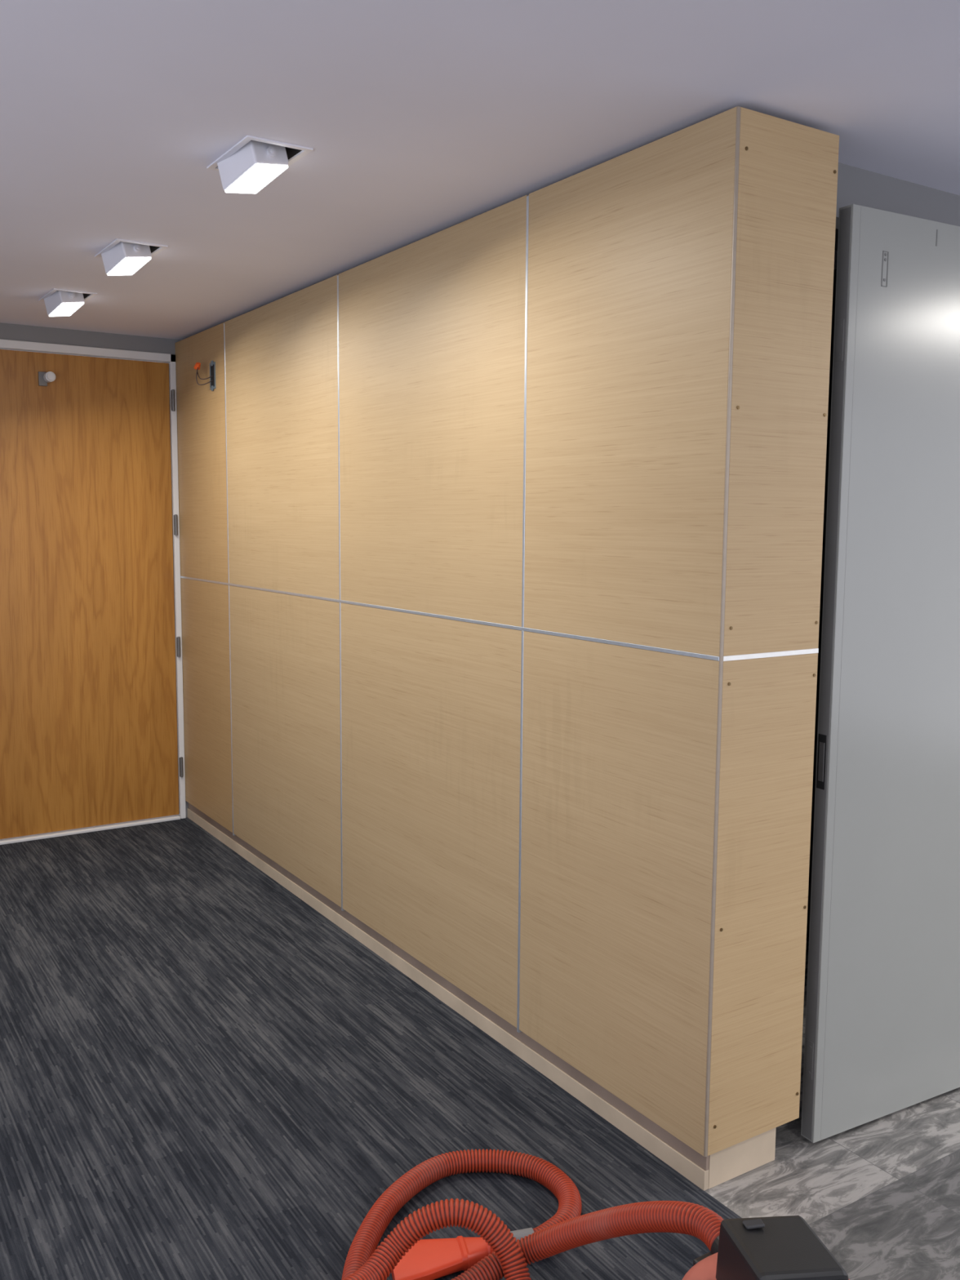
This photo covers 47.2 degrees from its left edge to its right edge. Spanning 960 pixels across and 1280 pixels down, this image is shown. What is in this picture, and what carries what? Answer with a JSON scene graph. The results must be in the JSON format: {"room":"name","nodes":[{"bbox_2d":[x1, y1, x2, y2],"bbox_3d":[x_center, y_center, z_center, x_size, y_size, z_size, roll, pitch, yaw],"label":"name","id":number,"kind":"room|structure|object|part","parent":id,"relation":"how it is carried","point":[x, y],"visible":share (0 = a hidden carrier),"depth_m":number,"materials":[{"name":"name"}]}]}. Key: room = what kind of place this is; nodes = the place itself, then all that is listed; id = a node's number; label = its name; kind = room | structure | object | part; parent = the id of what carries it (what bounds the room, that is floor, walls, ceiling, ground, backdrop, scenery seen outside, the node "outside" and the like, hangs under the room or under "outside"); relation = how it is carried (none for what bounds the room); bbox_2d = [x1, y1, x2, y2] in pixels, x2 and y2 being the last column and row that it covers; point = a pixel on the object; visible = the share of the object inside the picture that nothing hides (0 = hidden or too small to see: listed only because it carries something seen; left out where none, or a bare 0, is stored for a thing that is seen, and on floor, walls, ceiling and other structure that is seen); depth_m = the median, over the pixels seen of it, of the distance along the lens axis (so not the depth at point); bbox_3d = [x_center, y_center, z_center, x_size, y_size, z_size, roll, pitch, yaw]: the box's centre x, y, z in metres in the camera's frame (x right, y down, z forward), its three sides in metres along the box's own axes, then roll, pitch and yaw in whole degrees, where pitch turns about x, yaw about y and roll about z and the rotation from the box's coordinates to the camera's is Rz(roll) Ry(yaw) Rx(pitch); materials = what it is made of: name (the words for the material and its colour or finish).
{"room":"office corridor","nodes":[
{"label":"office corridor","id":0,"kind":"room"},
{"bbox_2d":[0,322,188,817],"bbox_3d":[-2.831,-0.227,5.121,3.533,2.542,0.120,-4,7,-33],"label":"wall","id":1,"kind":"structure","parent":0,"point":[7,331],"depth_m":5.47,"materials":[{"name":"grey paint"}]},
{"bbox_2d":[0,814,180,844],"bbox_3d":[-2.066,0.984,5.730,0.987,0.014,0.120,-4,7,-33],"label":"trim","id":2,"kind":"structure","parent":1,"relation":"attached to","point":[93,828],"depth_m":5.70,"materials":[{"name":"white paint"}]},
{"bbox_2d":[0,349,183,839],"bbox_3d":[-2.022,-0.218,5.564,1.009,2.397,0.116,-4,7,-33],"label":"door","id":3,"kind":"structure","parent":1,"relation":"in","point":[88,711],"depth_m":5.59,"materials":[{"name":"orange wood"}]},
{"bbox_2d":[0,338,186,818],"bbox_3d":[-2.061,-0.234,5.599,1.054,2.464,0.112,-4,7,-33],"label":"trim","id":4,"kind":"structure","parent":1,"relation":"attached to","point":[9,344],"depth_m":5.75,"materials":[{"name":"white paint"}]},
{"bbox_2d":[0,0,959,339],"bbox_3d":[1.836,-1.137,2.075,8.200,0.001,10.085,-4,7,-33],"label":"ceiling","id":5,"kind":"structure","parent":0,"point":[420,119],"depth_m":2.47,"materials":[{"name":"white paint"}]},
{"bbox_2d":[39,288,97,316],"bbox_3d":[-1.731,-1.484,4.612,0.172,0.238,0.294,-4,7,-33],"label":"ceiling light","id":6,"kind":"object","parent":5,"relation":"attached to","point":[58,302],"visible":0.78,"depth_m":4.57,"materials":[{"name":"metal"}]},
{"bbox_2d":[94,238,168,275],"bbox_3d":[-1.212,-1.393,3.810,0.172,0.238,0.294,-4,7,-33],"label":"ceiling light","id":7,"kind":"object","parent":5,"relation":"attached to","point":[121,256],"visible":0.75,"depth_m":3.77,"materials":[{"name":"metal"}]},
{"bbox_2d":[206,135,313,193],"bbox_3d":[-0.568,-1.279,2.815,0.172,0.238,0.294,-4,7,-33],"label":"ceiling light","id":8,"kind":"object","parent":5,"relation":"attached to","point":[253,162],"visible":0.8,"depth_m":2.77,"materials":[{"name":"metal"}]},
{"bbox_2d":[0,817,959,1279],"bbox_3d":[1.818,1.420,2.356,8.200,0.060,10.085,-4,7,-33],"label":"floor","id":9,"kind":"structure","parent":0,"point":[204,1075],"depth_m":3.01,"materials":[{"name":"grey carpet"}]},
{"bbox_2d":[341,1148,849,1279],"bbox_3d":[0.221,1.145,2.191,1.121,0.501,0.962,3,7,20],"label":"vacuum cleaner","id":10,"kind":"object","parent":9,"relation":"on","point":[787,1247],"visible":1,"depth_m":2.29,"materials":[{"name":"red plastic"}]},
{"bbox_2d":[742,1218,764,1229],"bbox_3d":[0.442,0.943,1.775,0.032,0.006,0.018,-1,6,-12],"label":"switch","id":11,"kind":"object","parent":10,"relation":"attached to","point":[748,1224],"depth_m":1.77,"materials":[{"name":"plastic"}]},
{"bbox_3d":[0.477,1.222,1.774,0.346,0.350,0.346,-4,7,-33],"label":"tank","id":12,"kind":"part","parent":10,"relation":"part of","materials":[{"name":"red plastic"}]},
{"bbox_2d":[806,268,836,941],"bbox_3d":[1.450,-0.071,3.991,0.100,2.542,0.900,-4,7,-33],"label":"wall","id":13,"kind":"structure","parent":0,"point":[834,270],"depth_m":4.14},
{"bbox_2d":[835,162,959,226],"bbox_3d":[2.668,-0.081,4.162,4.667,2.542,0.130,-4,7,-33],"label":"wall","id":14,"kind":"structure","parent":0,"point":[855,185],"depth_m":2.95,"materials":[{"name":"grey paint"}]},
{"bbox_2d":[834,217,838,250],"bbox_3d":[1.138,0.087,3.179,1.016,2.400,0.150,-4,7,-33],"label":"trim","id":15,"kind":"structure","parent":14,"relation":"attached to","point":[837,218],"depth_m":2.86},
{"bbox_3d":[-0.377,-0.105,4.291,0.313,2.518,3.945,-4,7,-33],"label":"wall","id":16,"kind":"structure","parent":0,"visible":0},
{"bbox_2d":[174,322,228,582],"bbox_3d":[-1.382,-0.907,5.470,0.018,1.209,0.732,-4,7,-33],"label":"wall panel","id":17,"kind":"object","parent":16,"relation":"attached to","point":[201,411],"visible":0.94,"depth_m":5.44,"materials":[{"name":"brown wood"}]},
{"bbox_2d":[193,360,215,391],"bbox_3d":[-1.323,-1.264,5.265,0.161,0.140,0.060,4,7,33],"label":"electrical box","id":18,"kind":"object","parent":17,"relation":"attached to","point":[212,365],"visible":1,"depth_m":5.25,"materials":[{"name":"metal"}]},
{"bbox_3d":[-1.278,-1.262,5.250,0.006,0.140,0.072,-4,7,-33],"label":"box frame","id":19,"kind":"part","parent":18,"relation":"part of","materials":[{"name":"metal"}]},
{"bbox_2d":[180,577,232,832],"bbox_3d":[-1.391,0.305,5.603,0.018,1.210,0.732,-4,7,-33],"label":"wall panel","id":20,"kind":"object","parent":16,"relation":"attached to","point":[204,605],"visible":0.92,"depth_m":5.57,"materials":[{"name":"brown wood"}]},
{"bbox_2d":[223,323,229,582],"bbox_3d":[-1.184,-0.869,5.159,0.013,1.205,0.010,-4,7,-33],"label":"trim","id":21,"kind":"structure","parent":16,"relation":"attached to","point":[224,323],"depth_m":5.15,"materials":[{"name":"metal"}]},
{"bbox_2d":[228,585,235,835],"bbox_3d":[-1.193,0.346,5.292,0.013,1.220,0.010,-4,7,-33],"label":"trim","id":22,"kind":"structure","parent":16,"relation":"attached to","point":[233,834],"depth_m":5.29,"materials":[{"name":"metal"}]},
{"bbox_2d":[224,274,339,599],"bbox_3d":[-0.853,-0.813,4.652,0.018,1.209,1.206,-4,7,-33],"label":"wall panel","id":23,"kind":"object","parent":16,"relation":"attached to","point":[282,354],"visible":1,"depth_m":4.57,"materials":[{"name":"brown wood"}]},
{"bbox_2d":[229,585,341,906],"bbox_3d":[-0.861,0.399,4.785,0.018,1.210,1.206,-4,7,-33],"label":"wall panel","id":24,"kind":"object","parent":16,"relation":"attached to","point":[285,648],"visible":0.88,"depth_m":4.70,"materials":[{"name":"brown wood"}]},
{"bbox_2d":[337,275,340,599],"bbox_3d":[-0.527,-0.753,4.143,0.013,1.205,0.010,-4,7,-33],"label":"trim","id":25,"kind":"structure","parent":16,"relation":"attached to","point":[337,275],"depth_m":4.14,"materials":[{"name":"metal"}]},
{"bbox_2d":[339,602,344,911],"bbox_3d":[-0.535,0.462,4.276,0.013,1.220,0.010,-4,7,-33],"label":"trim","id":26,"kind":"structure","parent":16,"relation":"attached to","point":[342,908],"depth_m":4.27,"materials":[{"name":"metal"}]},
{"bbox_2d":[340,602,521,1027],"bbox_3d":[-0.203,0.515,3.768,0.018,1.210,1.209,-4,7,-33],"label":"wall panel","id":27,"kind":"object","parent":16,"relation":"attached to","point":[431,706],"visible":0.86,"depth_m":3.66,"materials":[{"name":"brown wood"}]},
{"bbox_2d":[338,195,528,626],"bbox_3d":[-0.194,-0.697,3.635,0.018,1.209,1.209,-4,7,-33],"label":"wall panel","id":28,"kind":"object","parent":16,"relation":"attached to","point":[432,327],"visible":0.96,"depth_m":3.52,"materials":[{"name":"brown wood"}]},
{"bbox_2d":[186,808,709,1191],"bbox_3d":[-0.517,1.130,4.336,0.016,0.050,3.955,-4,7,-33],"label":"baseboard strip","id":29,"kind":"object","parent":16,"relation":"attached to","point":[651,1142],"visible":1,"depth_m":3.45,"materials":[{"name":"brown wood"}]},
{"bbox_2d":[187,802,709,1170],"bbox_3d":[-0.514,1.083,4.332,0.010,0.044,3.954,-4,7,-33],"label":"baseboard","id":30,"kind":"structure","parent":16,"relation":"attached to","point":[704,1162],"depth_m":3.45,"materials":[{"name":"brown wood"}]},
{"bbox_2d":[180,576,719,661],"bbox_3d":[-0.516,-0.146,4.186,0.013,0.010,3.960,-4,7,-33],"label":"trim","id":31,"kind":"structure","parent":16,"relation":"attached to","point":[533,630],"depth_m":3.28,"materials":[{"name":"metal"}]},
{"bbox_2d":[516,630,524,1032],"bbox_3d":[0.124,0.579,3.257,0.013,1.220,0.010,-4,7,-33],"label":"trim","id":32,"kind":"structure","parent":16,"relation":"attached to","point":[522,632],"depth_m":3.25,"materials":[{"name":"metal"}]},
{"bbox_2d":[521,195,528,627],"bbox_3d":[0.133,-0.636,3.124,0.013,1.205,0.010,-4,7,-33],"label":"trim","id":33,"kind":"structure","parent":16,"relation":"attached to","point":[527,197],"depth_m":3.12,"materials":[{"name":"metal"}]},
{"bbox_2d":[519,631,719,1155],"bbox_3d":[0.342,0.612,2.927,0.018,1.210,0.784,-4,7,-33],"label":"wall panel","id":34,"kind":"object","parent":16,"relation":"attached to","point":[620,742],"visible":0.96,"depth_m":2.87,"materials":[{"name":"brown wood"}]},
{"bbox_2d":[524,106,736,656],"bbox_3d":[0.350,-0.600,2.794,0.018,1.209,0.784,-4,7,-33],"label":"wall panel","id":35,"kind":"object","parent":16,"relation":"attached to","point":[630,253],"visible":1,"depth_m":2.73,"materials":[{"name":"brown wood"}]},
{"bbox_2d":[703,106,740,1157],"bbox_3d":[0.555,0.044,2.529,0.009,2.429,0.005,-4,7,-33],"label":"trim","id":36,"kind":"structure","parent":16,"relation":"attached to","point":[738,108],"depth_m":2.52,"materials":[{"name":"beige wood"}]},
{"bbox_2d":[708,1127,776,1188],"bbox_3d":[0.655,1.290,2.752,0.232,0.094,0.012,-4,7,-33],"label":"baseboard","id":37,"kind":"structure","parent":16,"relation":"attached to","point":[726,1164],"depth_m":2.75,"materials":[{"name":"brown wood"}]},
{"bbox_2d":[707,653,817,1155],"bbox_3d":[0.688,0.641,2.690,0.324,1.209,0.021,-4,7,-33],"label":"end panel","id":38,"kind":"object","parent":16,"relation":"attached to","point":[768,722],"visible":1,"depth_m":2.68,"materials":[{"name":"brown wood"}]},
{"bbox_2d":[723,648,818,661],"bbox_3d":[0.692,0.034,2.624,0.324,0.012,0.017,-4,7,-33],"label":"trim","id":39,"kind":"structure","parent":16,"relation":"attached to","point":[728,658],"depth_m":2.61,"materials":[{"name":"metal"}]},
{"bbox_2d":[723,106,839,656],"bbox_3d":[0.697,-0.572,2.557,0.324,1.208,0.021,-4,7,-33],"label":"end panel","id":40,"kind":"object","parent":16,"relation":"attached to","point":[788,181],"visible":1,"depth_m":2.54,"materials":[{"name":"brown wood"}]},
{"bbox_2d":[800,204,959,1142],"bbox_3d":[1.265,0.115,2.985,0.924,2.365,0.047,-3,7,-30],"label":"door","id":41,"kind":"structure","parent":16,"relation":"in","point":[882,1026],"depth_m":2.84,"materials":[{"name":"grey metal"}]},
{"bbox_3d":[0.863,0.308,2.779,0.002,0.100,0.017,-3,7,-30],"label":"latch plate","id":42,"kind":"part","parent":41,"relation":"part of","materials":[{"name":"silver metal"}]}
]}

